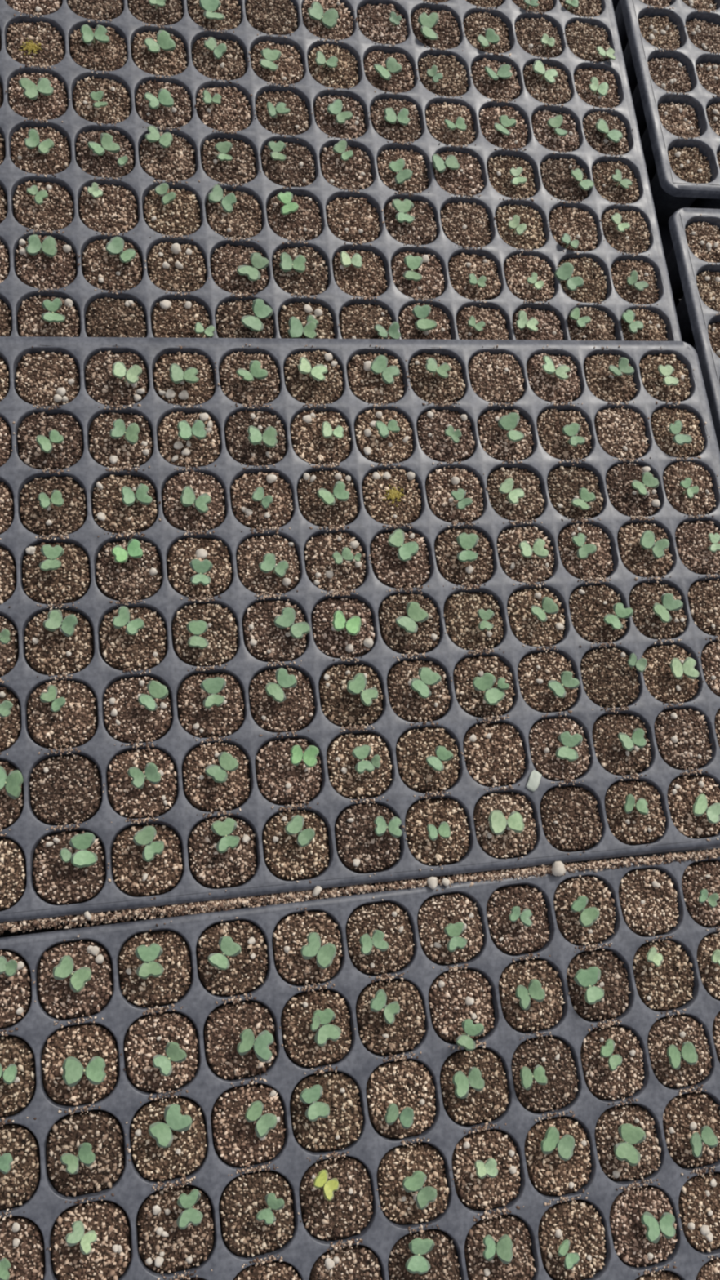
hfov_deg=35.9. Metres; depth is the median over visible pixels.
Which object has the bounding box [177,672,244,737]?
plug
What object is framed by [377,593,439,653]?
plug
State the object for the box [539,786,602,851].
plug
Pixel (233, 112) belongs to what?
plug
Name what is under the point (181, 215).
plug
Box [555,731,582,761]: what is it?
seedling
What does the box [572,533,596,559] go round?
seedling
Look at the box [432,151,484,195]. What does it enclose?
plug
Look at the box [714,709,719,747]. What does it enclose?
plug
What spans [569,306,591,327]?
seedling
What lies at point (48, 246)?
seedling
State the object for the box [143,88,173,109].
seedling
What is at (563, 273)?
seedling
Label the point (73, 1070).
seedling
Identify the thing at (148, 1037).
plug
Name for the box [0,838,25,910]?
plug
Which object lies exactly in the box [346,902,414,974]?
plug
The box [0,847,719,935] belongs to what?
soil
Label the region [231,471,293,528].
plug
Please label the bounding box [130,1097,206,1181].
plug
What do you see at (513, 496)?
seedling
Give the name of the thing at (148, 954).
seedling
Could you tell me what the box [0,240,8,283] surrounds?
plug
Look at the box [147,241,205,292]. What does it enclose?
plug
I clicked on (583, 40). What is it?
plug
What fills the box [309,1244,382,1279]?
plug
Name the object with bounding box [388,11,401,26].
seedling
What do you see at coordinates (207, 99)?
seedling
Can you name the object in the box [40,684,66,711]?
seedling
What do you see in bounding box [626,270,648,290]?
seedling
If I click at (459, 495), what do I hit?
seedling
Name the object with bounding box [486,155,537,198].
plug
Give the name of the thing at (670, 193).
seedling tray
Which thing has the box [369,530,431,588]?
plug
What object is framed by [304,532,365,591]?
plug
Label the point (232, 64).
plug
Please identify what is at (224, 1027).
plug
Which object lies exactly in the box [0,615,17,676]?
plug
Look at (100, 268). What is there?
plug
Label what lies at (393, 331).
seedling
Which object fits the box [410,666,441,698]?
seedling
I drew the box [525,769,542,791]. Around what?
scrap
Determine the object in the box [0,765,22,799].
seedling
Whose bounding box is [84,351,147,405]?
plug
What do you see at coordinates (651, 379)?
plug
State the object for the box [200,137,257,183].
plug
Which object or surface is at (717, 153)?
plug
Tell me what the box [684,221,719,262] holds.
plug
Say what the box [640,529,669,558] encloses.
seedling
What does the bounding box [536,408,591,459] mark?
plug
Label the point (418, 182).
plug
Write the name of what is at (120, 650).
plug
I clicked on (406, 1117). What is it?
seedling
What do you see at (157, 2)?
seedling
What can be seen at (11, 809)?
plug
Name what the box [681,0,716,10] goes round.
plug
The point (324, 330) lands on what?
plug
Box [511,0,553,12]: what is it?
plug
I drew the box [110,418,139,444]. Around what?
seedling
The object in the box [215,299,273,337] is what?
plug
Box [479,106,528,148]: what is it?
plug
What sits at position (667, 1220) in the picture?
seedling
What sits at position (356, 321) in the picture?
plug
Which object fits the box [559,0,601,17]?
plug
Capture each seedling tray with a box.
[0,0,682,373]
[0,336,719,923]
[0,848,719,1279]
[611,0,719,223]
[662,207,719,488]
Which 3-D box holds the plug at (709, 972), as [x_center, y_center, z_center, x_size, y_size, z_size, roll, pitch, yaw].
[0.171,0.158,0.536,0.030,0.034,0.031,-4,74,-14]
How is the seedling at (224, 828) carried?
on the plug at (212, 868)
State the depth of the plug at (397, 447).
0.57 m
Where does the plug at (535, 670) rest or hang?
in the seedling tray at (28, 831)
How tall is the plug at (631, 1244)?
0.033 m
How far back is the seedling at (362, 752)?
0.51 m
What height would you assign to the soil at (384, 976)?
0.005 m
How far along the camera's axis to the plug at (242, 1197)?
0.45 m
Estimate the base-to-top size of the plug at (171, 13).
0.033 m
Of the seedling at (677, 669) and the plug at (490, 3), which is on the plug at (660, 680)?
the seedling at (677, 669)
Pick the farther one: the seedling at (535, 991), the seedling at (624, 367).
the seedling at (624, 367)
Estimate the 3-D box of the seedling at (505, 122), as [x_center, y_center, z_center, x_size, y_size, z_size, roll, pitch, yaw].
[0.084,-0.299,0.650,0.011,0.007,0.014,28,69,-2]
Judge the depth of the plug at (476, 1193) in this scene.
0.47 m
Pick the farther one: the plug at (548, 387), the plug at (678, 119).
the plug at (678, 119)
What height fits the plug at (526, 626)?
0.033 m
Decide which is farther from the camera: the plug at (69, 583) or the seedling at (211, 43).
the seedling at (211, 43)
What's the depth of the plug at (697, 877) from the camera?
0.53 m
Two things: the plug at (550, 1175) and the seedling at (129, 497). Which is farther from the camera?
the seedling at (129, 497)
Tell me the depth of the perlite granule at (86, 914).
0.47 m
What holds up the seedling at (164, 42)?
on the plug at (174, 62)
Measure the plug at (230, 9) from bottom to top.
0.034 m
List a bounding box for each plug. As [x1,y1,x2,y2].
[0,133,4,164]
[0,185,7,222]
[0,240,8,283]
[0,299,11,336]
[0,356,8,401]
[0,417,11,466]
[0,481,13,534]
[0,546,15,604]
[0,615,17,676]
[0,686,20,752]
[0,760,22,830]
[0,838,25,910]
[0,951,30,1028]
[0,1035,35,1116]
[0,1124,39,1209]
[0,1216,44,1279]
[4,0,62,14]
[6,21,64,66]
[8,71,67,119]
[10,125,70,174]
[13,179,73,231]
[15,235,76,288]
[15,351,79,405]
[17,294,79,346]
[17,412,82,469]
[19,475,86,535]
[22,542,89,604]
[24,609,93,675]
[26,680,97,749]
[29,754,101,825]
[32,830,105,903]
[37,941,111,1019]
[41,1024,118,1105]
[46,1111,124,1196]
[51,1200,130,1279]
[67,0,123,20]
[70,26,127,71]
[72,75,130,123]
[75,129,133,177]
[79,184,137,233]
[82,239,142,290]
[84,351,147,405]
[85,297,146,337]
[88,412,152,468]
[92,475,157,533]
[95,539,161,600]
[99,607,166,671]
[103,675,172,743]
[106,747,177,818]
[111,823,182,896]
[118,930,191,1007]
[124,1012,198,1092]
[128,0,182,25]
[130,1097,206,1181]
[131,31,186,75]
[135,80,191,127]
[137,1185,213,1274]
[139,132,195,181]
[142,188,200,235]
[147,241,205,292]
[151,298,210,346]
[153,351,214,404]
[157,411,220,466]
[162,471,225,531]
[167,537,231,597]
[172,603,237,666]
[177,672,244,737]
[182,742,250,812]
[187,0,240,30]
[188,817,257,888]
[191,36,245,79]
[195,85,251,131]
[196,920,267,995]
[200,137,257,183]
[204,1001,276,1079]
[205,189,262,238]
[210,244,268,293]
[211,1084,285,1166]
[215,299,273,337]
[219,351,279,404]
[220,1170,294,1257]
[225,409,285,465]
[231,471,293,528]
[233,1260,301,1279]
[236,534,300,594]
[243,600,306,662]
[245,0,297,35]
[248,667,315,732]
[249,40,303,84]
[255,90,309,134]
[255,737,322,805]
[261,140,315,186]
[262,810,329,879]
[266,194,321,239]
[271,246,328,295]
[271,911,342,985]
[278,302,334,338]
[280,990,352,1066]
[284,350,342,404]
[289,1071,363,1151]
[290,409,351,464]
[297,469,358,526]
[299,1156,373,1241]
[302,0,352,39]
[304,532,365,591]
[307,44,359,88]
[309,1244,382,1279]
[311,597,375,657]
[313,94,366,138]
[319,145,373,190]
[319,663,383,727]
[325,196,380,242]
[326,733,392,799]
[332,248,387,297]
[334,804,400,872]
[338,303,391,347]
[346,352,404,404]
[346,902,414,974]
[354,408,413,462]
[355,979,426,1055]
[356,3,408,44]
[361,468,421,524]
[363,49,414,92]
[365,1059,435,1138]
[369,97,422,142]
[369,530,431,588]
[376,148,429,192]
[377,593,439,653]
[377,1142,449,1224]
[383,198,436,244]
[386,660,450,722]
[387,1229,461,1279]
[391,250,444,298]
[395,727,460,792]
[398,302,451,339]
[404,798,470,865]
[408,352,465,403]
[410,7,460,48]
[416,408,475,462]
[417,54,468,96]
[417,893,484,964]
[422,0,448,2]
[425,102,475,145]
[425,466,483,522]
[428,969,494,1043]
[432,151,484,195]
[434,528,493,585]
[440,201,491,247]
[440,1048,509,1125]
[443,591,503,650]
[448,253,501,299]
[451,1129,520,1210]
[453,655,515,717]
[456,306,509,339]
[462,723,525,786]
[463,11,510,53]
[464,1214,536,1279]
[465,0,502,7]
[467,351,524,403]
[471,57,520,100]
[473,791,537,857]
[477,408,533,461]
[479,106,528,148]
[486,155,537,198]
[486,467,544,520]
[486,884,550,954]
[495,204,546,248]
[497,525,554,582]
[498,960,564,1031]
[503,253,554,301]
[506,587,565,646]
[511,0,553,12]
[511,1036,578,1112]
[512,307,564,348]
[515,17,562,57]
[517,651,577,712]
[523,63,571,104]
[524,1116,591,1195]
[526,353,581,402]
[528,717,590,781]
[531,110,579,151]
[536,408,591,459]
[537,1200,606,1279]
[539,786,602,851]
[540,158,588,200]
[546,466,603,519]
[548,205,597,251]
[553,875,615,945]
[557,523,613,579]
[558,257,607,302]
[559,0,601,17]
[564,21,610,62]
[566,950,631,1021]
[567,306,616,340]
[568,584,627,643]
[573,67,619,107]
[580,647,639,707]
[580,1026,644,1099]
[582,111,629,155]
[583,353,637,402]
[591,160,639,203]
[591,713,651,775]
[594,407,649,458]
[594,1104,661,1181]
[601,208,649,253]
[604,780,666,844]
[605,462,660,516]
[608,1186,677,1267]
[610,259,658,304]
[617,522,674,577]
[618,868,679,935]
[621,308,668,349]
[629,582,686,639]
[632,940,693,1010]
[635,1271,680,1279]
[638,15,681,48]
[639,0,671,6]
[639,353,691,401]
[641,644,698,703]
[647,57,691,93]
[647,1015,711,1088]
[650,407,704,457]
[653,708,712,769]
[657,102,700,137]
[662,461,715,515]
[662,1093,719,1168]
[666,775,719,838]
[667,146,711,183]
[675,520,719,574]
[678,1173,719,1252]
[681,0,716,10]
[681,860,719,926]
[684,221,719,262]
[685,18,719,53]
[688,579,719,635]
[695,62,719,95]
[696,270,719,311]
[696,1257,719,1279]
[697,933,719,999]
[701,640,719,697]
[706,102,719,136]
[707,321,719,357]
[712,1011,719,1062]
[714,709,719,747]
[716,151,719,168]
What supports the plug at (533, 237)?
in the seedling tray at (13, 291)
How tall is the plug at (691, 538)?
0.033 m
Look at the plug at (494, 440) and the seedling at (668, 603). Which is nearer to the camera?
the seedling at (668, 603)
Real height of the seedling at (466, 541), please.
0.010 m
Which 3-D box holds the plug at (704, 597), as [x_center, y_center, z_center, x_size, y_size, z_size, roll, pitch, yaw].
[0.182,-0.013,0.590,0.030,0.033,0.030,-3,74,-13]
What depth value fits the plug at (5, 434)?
0.53 m
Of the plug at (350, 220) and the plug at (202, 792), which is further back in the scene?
the plug at (350, 220)
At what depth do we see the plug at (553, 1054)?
0.49 m
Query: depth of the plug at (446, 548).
0.56 m
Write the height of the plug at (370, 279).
0.034 m
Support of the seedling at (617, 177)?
on the plug at (602, 172)
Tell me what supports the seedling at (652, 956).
on the plug at (668, 985)
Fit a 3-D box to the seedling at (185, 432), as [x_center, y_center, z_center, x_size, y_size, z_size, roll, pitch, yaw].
[-0.082,-0.101,0.542,0.014,0.010,0.011,-3,74,-13]
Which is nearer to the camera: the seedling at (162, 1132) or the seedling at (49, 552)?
the seedling at (162, 1132)
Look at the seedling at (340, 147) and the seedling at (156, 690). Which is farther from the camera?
the seedling at (340, 147)
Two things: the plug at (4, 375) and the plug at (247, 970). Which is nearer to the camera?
the plug at (247, 970)
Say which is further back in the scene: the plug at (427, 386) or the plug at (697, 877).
the plug at (427, 386)
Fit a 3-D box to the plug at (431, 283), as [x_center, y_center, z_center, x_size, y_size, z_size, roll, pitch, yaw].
[0.029,-0.197,0.625,0.030,0.034,0.030,-3,74,-13]
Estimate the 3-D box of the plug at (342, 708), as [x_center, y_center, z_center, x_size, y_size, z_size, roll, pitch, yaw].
[-0.007,0.030,0.536,0.030,0.033,0.030,-3,74,-13]
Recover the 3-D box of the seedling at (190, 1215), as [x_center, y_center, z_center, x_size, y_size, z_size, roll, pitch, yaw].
[-0.069,0.226,0.443,0.010,0.010,0.014,-4,74,-14]
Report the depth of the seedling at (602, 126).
0.66 m
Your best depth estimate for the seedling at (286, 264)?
0.59 m
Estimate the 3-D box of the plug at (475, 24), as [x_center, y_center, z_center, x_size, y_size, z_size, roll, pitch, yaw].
[0.074,-0.362,0.684,0.030,0.034,0.030,-3,74,-13]
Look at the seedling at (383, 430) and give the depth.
0.56 m
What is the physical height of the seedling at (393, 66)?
0.009 m
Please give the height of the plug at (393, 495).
0.034 m
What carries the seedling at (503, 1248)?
on the plug at (522, 1265)
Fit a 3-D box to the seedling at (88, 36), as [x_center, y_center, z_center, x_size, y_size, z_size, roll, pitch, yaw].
[-0.144,-0.328,0.604,0.015,0.008,0.012,-3,75,-14]
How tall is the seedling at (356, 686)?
0.010 m
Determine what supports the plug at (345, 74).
in the seedling tray at (13, 291)
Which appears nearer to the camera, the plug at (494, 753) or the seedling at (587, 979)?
the seedling at (587, 979)
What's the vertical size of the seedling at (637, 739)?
0.009 m
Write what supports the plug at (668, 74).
in the seedling tray at (670, 193)
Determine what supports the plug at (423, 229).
in the seedling tray at (13, 291)
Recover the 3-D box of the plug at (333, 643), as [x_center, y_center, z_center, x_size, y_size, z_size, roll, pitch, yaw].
[-0.010,-0.003,0.545,0.030,0.035,0.030,-3,74,-13]
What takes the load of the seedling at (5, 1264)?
on the plug at (21, 1243)
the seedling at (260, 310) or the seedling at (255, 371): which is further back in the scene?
the seedling at (260, 310)
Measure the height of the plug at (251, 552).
0.034 m
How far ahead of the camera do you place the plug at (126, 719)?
0.50 m
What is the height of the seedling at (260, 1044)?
0.009 m
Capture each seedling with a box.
[0,628,10,644]
[0,700,13,717]
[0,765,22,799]
[0,955,17,977]
[0,1063,17,1084]
[0,1152,13,1173]
[0,1257,10,1279]
[18,77,53,99]
[24,128,53,154]
[25,234,57,257]
[26,185,48,204]
[35,429,63,453]
[37,489,64,509]
[39,544,63,571]
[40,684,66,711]
[41,297,65,322]
[43,609,77,636]
[53,955,91,991]
[59,832,97,867]
[59,1142,95,1173]
[62,1056,106,1086]
[65,1221,97,1254]
[80,24,109,44]
[87,133,128,165]
[87,182,102,198]
[88,90,107,107]
[105,236,136,262]
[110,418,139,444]
[111,361,142,383]
[111,538,142,563]
[112,606,144,635]
[120,483,152,506]
[127,762,160,788]
[133,826,164,862]
[134,942,164,978]
[137,680,168,711]
[143,30,175,53]
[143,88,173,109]
[145,125,173,147]
[147,0,165,9]
[148,1103,191,1147]
[152,1041,186,1076]
[154,182,175,204]
[168,363,199,383]
[176,1189,203,1229]
[177,419,206,439]
[180,485,211,512]
[186,619,208,648]
[189,559,213,585]
[194,322,215,337]
[199,0,224,19]
[200,676,226,708]
[202,89,221,104]
[204,36,226,58]
[204,751,238,782]
[208,184,236,213]
[208,936,241,969]
[210,817,239,853]
[214,141,232,160]
[235,360,267,381]
[236,252,269,280]
[236,1028,273,1062]
[240,298,272,332]
[244,1100,276,1137]
[247,425,277,448]
[251,486,272,508]
[256,1192,284,1225]
[258,553,288,577]
[259,48,281,71]
[265,667,297,702]
[266,102,289,117]
[267,141,286,160]
[273,607,311,639]
[276,191,298,214]
[279,252,306,272]
[284,814,315,846]
[288,315,318,338]
[289,745,319,768]
[297,356,327,381]
[299,1084,329,1121]
[300,932,336,968]
[307,1,338,28]
[310,1008,341,1046]
[313,1169,338,1200]
[315,50,337,67]
[317,480,349,505]
[321,421,343,439]
[327,98,352,124]
[332,546,361,564]
[332,609,360,635]
[333,139,353,160]
[339,250,362,268]
[346,672,377,706]
[351,744,380,773]
[359,929,388,955]
[369,355,399,384]
[369,989,399,1024]
[373,57,402,79]
[373,321,400,338]
[373,815,402,837]
[374,418,399,438]
[383,107,409,125]
[384,1102,413,1128]
[387,528,418,560]
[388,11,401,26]
[388,158,412,184]
[391,199,414,222]
[395,601,428,633]
[402,1170,437,1209]
[403,254,422,281]
[405,1237,435,1274]
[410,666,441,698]
[412,305,436,331]
[417,12,439,39]
[425,357,450,377]
[426,64,443,82]
[426,746,453,771]
[426,821,450,840]
[431,154,459,173]
[444,116,466,130]
[444,425,462,443]
[444,921,466,951]
[450,488,472,509]
[452,1066,484,1098]
[455,1018,484,1050]
[456,532,479,562]
[467,315,485,331]
[468,273,486,288]
[472,672,509,705]
[474,1158,497,1178]
[476,608,494,631]
[477,27,499,48]
[482,1234,512,1264]
[484,64,512,79]
[488,809,524,835]
[493,115,516,135]
[497,412,524,441]
[498,478,524,504]
[507,214,526,235]
[508,906,532,926]
[509,166,526,185]
[515,310,538,331]
[515,978,545,1010]
[519,537,548,558]
[520,1064,547,1089]
[524,0,538,9]
[527,271,544,289]
[530,596,558,622]
[532,59,558,83]
[540,33,555,47]
[540,1126,574,1160]
[542,355,569,379]
[546,115,567,136]
[547,671,579,697]
[555,262,583,290]
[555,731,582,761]
[557,1239,579,1270]
[560,233,578,248]
[562,422,585,446]
[564,0,578,10]
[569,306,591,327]
[570,168,594,190]
[570,895,599,927]
[571,487,595,510]
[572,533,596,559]
[573,966,604,1004]
[589,76,608,96]
[595,118,622,142]
[596,46,615,59]
[600,1038,622,1071]
[604,602,633,629]
[608,357,634,376]
[611,168,631,188]
[611,213,630,231]
[613,1123,645,1166]
[617,728,646,751]
[622,309,644,333]
[623,794,648,814]
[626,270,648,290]
[627,653,647,671]
[631,471,658,495]
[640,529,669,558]
[640,1211,675,1243]
[646,946,662,966]
[653,593,683,622]
[657,364,679,386]
[666,1040,697,1069]
[669,419,692,444]
[670,657,699,679]
[680,477,698,498]
[689,1125,718,1157]
[693,794,719,823]
[698,888,719,907]
[707,533,719,552]
[711,949,719,965]
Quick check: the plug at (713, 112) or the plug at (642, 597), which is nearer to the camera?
the plug at (642, 597)
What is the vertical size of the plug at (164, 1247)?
0.034 m
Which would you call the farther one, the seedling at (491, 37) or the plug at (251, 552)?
the seedling at (491, 37)
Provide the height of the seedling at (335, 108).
0.008 m
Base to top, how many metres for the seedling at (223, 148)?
0.008 m
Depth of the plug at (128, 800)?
0.49 m
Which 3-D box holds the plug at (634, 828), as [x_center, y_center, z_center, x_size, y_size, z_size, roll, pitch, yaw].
[0.130,0.087,0.547,0.030,0.034,0.030,-3,74,-13]
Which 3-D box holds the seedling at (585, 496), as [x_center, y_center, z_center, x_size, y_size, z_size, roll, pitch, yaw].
[0.115,-0.071,0.575,0.010,0.010,0.013,35,69,0]
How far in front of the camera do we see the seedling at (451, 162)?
0.63 m
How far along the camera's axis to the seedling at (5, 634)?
0.49 m
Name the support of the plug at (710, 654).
in the seedling tray at (28, 831)
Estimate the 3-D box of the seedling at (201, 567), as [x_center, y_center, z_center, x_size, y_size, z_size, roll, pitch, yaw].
[-0.075,-0.031,0.522,0.011,0.009,0.013,-3,74,-13]
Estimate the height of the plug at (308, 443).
0.033 m
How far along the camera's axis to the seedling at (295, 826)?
0.49 m
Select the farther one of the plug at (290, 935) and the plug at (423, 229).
the plug at (423, 229)
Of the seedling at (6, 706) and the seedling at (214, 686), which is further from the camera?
the seedling at (214, 686)
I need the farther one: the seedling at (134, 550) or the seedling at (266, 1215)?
the seedling at (134, 550)
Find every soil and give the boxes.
[0,38,3,107]
[0,316,719,904]
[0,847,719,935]
[0,863,719,1279]
[4,0,657,325]
[180,1277,204,1279]
[647,3,719,184]
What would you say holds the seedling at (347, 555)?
on the plug at (322, 570)
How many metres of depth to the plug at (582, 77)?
0.68 m
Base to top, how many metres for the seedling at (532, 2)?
0.008 m
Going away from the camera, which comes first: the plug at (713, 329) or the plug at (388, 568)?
the plug at (388, 568)
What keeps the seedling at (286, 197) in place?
on the plug at (305, 223)
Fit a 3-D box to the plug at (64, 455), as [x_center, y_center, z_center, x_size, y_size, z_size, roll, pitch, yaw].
[-0.151,-0.091,0.543,0.030,0.033,0.030,-3,74,-13]
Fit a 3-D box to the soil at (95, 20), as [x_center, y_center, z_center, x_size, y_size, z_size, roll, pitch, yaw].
[-0.022,-0.281,0.620,0.391,0.014,0.273,-4,74,-13]
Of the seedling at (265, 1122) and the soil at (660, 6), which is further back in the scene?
the soil at (660, 6)
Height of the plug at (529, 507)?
0.034 m
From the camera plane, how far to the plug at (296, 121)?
0.62 m
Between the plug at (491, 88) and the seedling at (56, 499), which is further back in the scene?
the plug at (491, 88)
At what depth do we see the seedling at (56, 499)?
0.51 m
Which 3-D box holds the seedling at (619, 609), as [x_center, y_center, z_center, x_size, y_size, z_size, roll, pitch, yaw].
[0.129,-0.011,0.558,0.011,0.008,0.015,38,69,2]
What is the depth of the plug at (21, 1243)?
0.43 m
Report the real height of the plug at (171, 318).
0.035 m
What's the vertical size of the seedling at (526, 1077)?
0.011 m
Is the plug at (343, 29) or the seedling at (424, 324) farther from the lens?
the plug at (343, 29)
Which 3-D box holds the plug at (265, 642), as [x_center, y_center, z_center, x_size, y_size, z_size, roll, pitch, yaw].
[-0.043,0.000,0.538,0.030,0.033,0.030,-3,74,-13]
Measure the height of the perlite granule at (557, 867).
0.005 m
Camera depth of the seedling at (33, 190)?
0.57 m
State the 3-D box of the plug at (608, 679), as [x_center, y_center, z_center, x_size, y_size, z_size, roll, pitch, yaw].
[0.122,0.023,0.565,0.030,0.033,0.030,-3,74,-13]
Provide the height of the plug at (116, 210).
0.034 m
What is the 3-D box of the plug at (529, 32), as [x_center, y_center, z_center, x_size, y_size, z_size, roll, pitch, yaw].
[0.106,-0.364,0.692,0.030,0.033,0.030,-2,73,-13]
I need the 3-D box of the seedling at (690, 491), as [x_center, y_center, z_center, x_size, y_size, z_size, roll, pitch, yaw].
[0.174,-0.080,0.590,0.008,0.008,0.011,-33,82,-19]
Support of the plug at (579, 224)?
in the seedling tray at (13, 291)
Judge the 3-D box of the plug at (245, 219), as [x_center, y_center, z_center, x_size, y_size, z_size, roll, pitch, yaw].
[-0.070,-0.225,0.610,0.030,0.033,0.030,-4,74,-13]
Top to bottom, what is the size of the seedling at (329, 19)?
0.008 m
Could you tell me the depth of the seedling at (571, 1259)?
0.46 m
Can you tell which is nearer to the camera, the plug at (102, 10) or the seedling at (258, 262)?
the seedling at (258, 262)
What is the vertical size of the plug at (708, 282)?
0.033 m
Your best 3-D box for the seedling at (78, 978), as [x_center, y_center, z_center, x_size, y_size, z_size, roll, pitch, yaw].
[-0.119,0.138,0.459,0.015,0.010,0.011,34,69,0]
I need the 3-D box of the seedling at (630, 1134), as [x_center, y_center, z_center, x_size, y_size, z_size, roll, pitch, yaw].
[0.116,0.220,0.485,0.012,0.011,0.016,24,69,-4]
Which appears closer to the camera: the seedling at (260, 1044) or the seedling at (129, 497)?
the seedling at (260, 1044)
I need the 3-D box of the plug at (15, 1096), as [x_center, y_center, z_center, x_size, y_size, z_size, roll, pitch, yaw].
[-0.149,0.180,0.459,0.030,0.034,0.030,-4,74,-14]
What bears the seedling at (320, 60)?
on the plug at (345, 74)
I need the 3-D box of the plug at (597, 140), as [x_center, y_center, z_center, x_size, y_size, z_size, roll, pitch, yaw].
[0.146,-0.301,0.683,0.030,0.034,0.030,-3,74,-13]
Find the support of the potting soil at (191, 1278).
in the seedling tray at (131, 1190)
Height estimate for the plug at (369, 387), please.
0.034 m
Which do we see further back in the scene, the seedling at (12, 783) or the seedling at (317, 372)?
the seedling at (317, 372)
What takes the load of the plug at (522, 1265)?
in the seedling tray at (131, 1190)
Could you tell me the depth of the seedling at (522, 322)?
0.61 m
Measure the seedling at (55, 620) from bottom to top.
0.010 m
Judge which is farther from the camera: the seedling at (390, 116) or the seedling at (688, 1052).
the seedling at (390, 116)
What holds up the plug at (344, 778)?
in the seedling tray at (28, 831)
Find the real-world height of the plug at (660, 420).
0.034 m
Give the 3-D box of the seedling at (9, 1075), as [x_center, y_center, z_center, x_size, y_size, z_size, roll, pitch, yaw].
[-0.142,0.172,0.442,0.011,0.009,0.008,10,71,-9]
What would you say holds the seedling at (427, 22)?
on the plug at (446, 28)
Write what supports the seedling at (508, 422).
on the plug at (494, 440)
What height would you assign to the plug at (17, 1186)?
0.034 m
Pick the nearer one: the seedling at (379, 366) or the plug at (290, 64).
the seedling at (379, 366)
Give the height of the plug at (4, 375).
0.033 m
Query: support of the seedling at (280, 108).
on the plug at (296, 121)
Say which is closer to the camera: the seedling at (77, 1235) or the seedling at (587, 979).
the seedling at (77, 1235)
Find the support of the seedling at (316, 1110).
on the plug at (342, 1127)
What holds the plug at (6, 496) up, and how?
in the seedling tray at (28, 831)
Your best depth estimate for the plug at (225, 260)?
0.59 m
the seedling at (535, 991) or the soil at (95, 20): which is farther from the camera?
the soil at (95, 20)
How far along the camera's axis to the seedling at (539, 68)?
0.67 m
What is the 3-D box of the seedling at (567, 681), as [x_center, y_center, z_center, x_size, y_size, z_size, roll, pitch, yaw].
[0.098,0.022,0.541,0.015,0.009,0.011,-34,82,-19]
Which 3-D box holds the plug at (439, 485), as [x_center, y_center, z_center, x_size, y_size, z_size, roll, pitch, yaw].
[0.046,-0.070,0.579,0.030,0.033,0.030,-3,74,-13]
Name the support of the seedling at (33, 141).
on the plug at (57, 160)
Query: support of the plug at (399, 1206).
in the seedling tray at (131, 1190)
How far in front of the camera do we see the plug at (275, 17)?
0.64 m
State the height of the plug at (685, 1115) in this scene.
0.034 m
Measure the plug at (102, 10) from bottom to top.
0.034 m
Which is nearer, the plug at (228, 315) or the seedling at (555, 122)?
the plug at (228, 315)
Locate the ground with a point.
(665, 236)
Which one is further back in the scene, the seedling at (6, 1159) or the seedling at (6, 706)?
the seedling at (6, 706)
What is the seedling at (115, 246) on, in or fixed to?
on the plug at (100, 268)
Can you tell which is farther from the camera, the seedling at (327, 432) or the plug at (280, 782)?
the seedling at (327, 432)
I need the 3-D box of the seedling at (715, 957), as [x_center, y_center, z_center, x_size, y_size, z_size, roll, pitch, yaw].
[0.167,0.149,0.519,0.008,0.009,0.007,25,69,-3]
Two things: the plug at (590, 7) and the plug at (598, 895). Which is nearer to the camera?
the plug at (598, 895)
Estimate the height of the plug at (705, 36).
0.034 m
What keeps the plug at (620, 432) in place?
in the seedling tray at (28, 831)
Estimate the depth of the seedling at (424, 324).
0.60 m
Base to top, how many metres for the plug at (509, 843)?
0.034 m
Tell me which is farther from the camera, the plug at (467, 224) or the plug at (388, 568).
the plug at (467, 224)
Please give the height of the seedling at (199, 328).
0.008 m
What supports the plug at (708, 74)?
in the seedling tray at (670, 193)
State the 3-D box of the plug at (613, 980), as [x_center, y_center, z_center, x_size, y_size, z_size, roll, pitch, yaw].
[0.107,0.162,0.522,0.030,0.034,0.030,-4,74,-14]
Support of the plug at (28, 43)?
in the seedling tray at (13, 291)
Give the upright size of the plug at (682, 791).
0.033 m
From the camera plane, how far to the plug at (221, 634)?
0.52 m
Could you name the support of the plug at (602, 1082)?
in the seedling tray at (131, 1190)
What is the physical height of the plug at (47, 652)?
0.034 m
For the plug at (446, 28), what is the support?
in the seedling tray at (13, 291)
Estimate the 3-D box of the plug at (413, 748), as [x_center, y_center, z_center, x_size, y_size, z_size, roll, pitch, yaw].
[0.029,0.060,0.534,0.030,0.033,0.030,-3,74,-13]
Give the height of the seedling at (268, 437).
0.009 m
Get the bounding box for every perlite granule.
[84,911,91,919]
[311,885,321,896]
[426,876,437,889]
[441,877,449,886]
[551,860,566,875]
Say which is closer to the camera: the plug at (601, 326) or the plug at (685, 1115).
the plug at (685, 1115)
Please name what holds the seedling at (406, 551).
on the plug at (388, 568)
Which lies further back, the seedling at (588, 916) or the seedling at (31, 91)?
the seedling at (31, 91)
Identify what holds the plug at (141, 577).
in the seedling tray at (28, 831)
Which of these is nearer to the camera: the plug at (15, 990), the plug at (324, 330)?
the plug at (15, 990)
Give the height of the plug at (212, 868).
0.034 m
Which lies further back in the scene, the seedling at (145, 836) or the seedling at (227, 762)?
the seedling at (227, 762)
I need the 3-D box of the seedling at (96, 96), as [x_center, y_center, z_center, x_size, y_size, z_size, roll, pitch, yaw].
[-0.140,-0.287,0.593,0.008,0.007,0.011,-18,77,-17]
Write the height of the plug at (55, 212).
0.033 m
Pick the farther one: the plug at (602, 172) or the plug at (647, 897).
the plug at (602, 172)
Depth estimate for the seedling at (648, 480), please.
0.58 m
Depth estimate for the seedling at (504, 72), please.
0.66 m
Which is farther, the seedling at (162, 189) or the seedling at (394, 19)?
the seedling at (394, 19)
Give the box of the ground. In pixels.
[0,2,719,1276]
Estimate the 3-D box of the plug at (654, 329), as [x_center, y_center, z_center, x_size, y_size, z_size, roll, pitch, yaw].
[0.161,-0.172,0.649,0.030,0.034,0.030,-3,74,-13]
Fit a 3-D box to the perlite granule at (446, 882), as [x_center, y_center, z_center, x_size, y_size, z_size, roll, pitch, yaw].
[0.039,0.110,0.505,0.004,0.003,0.003,37,69,1]

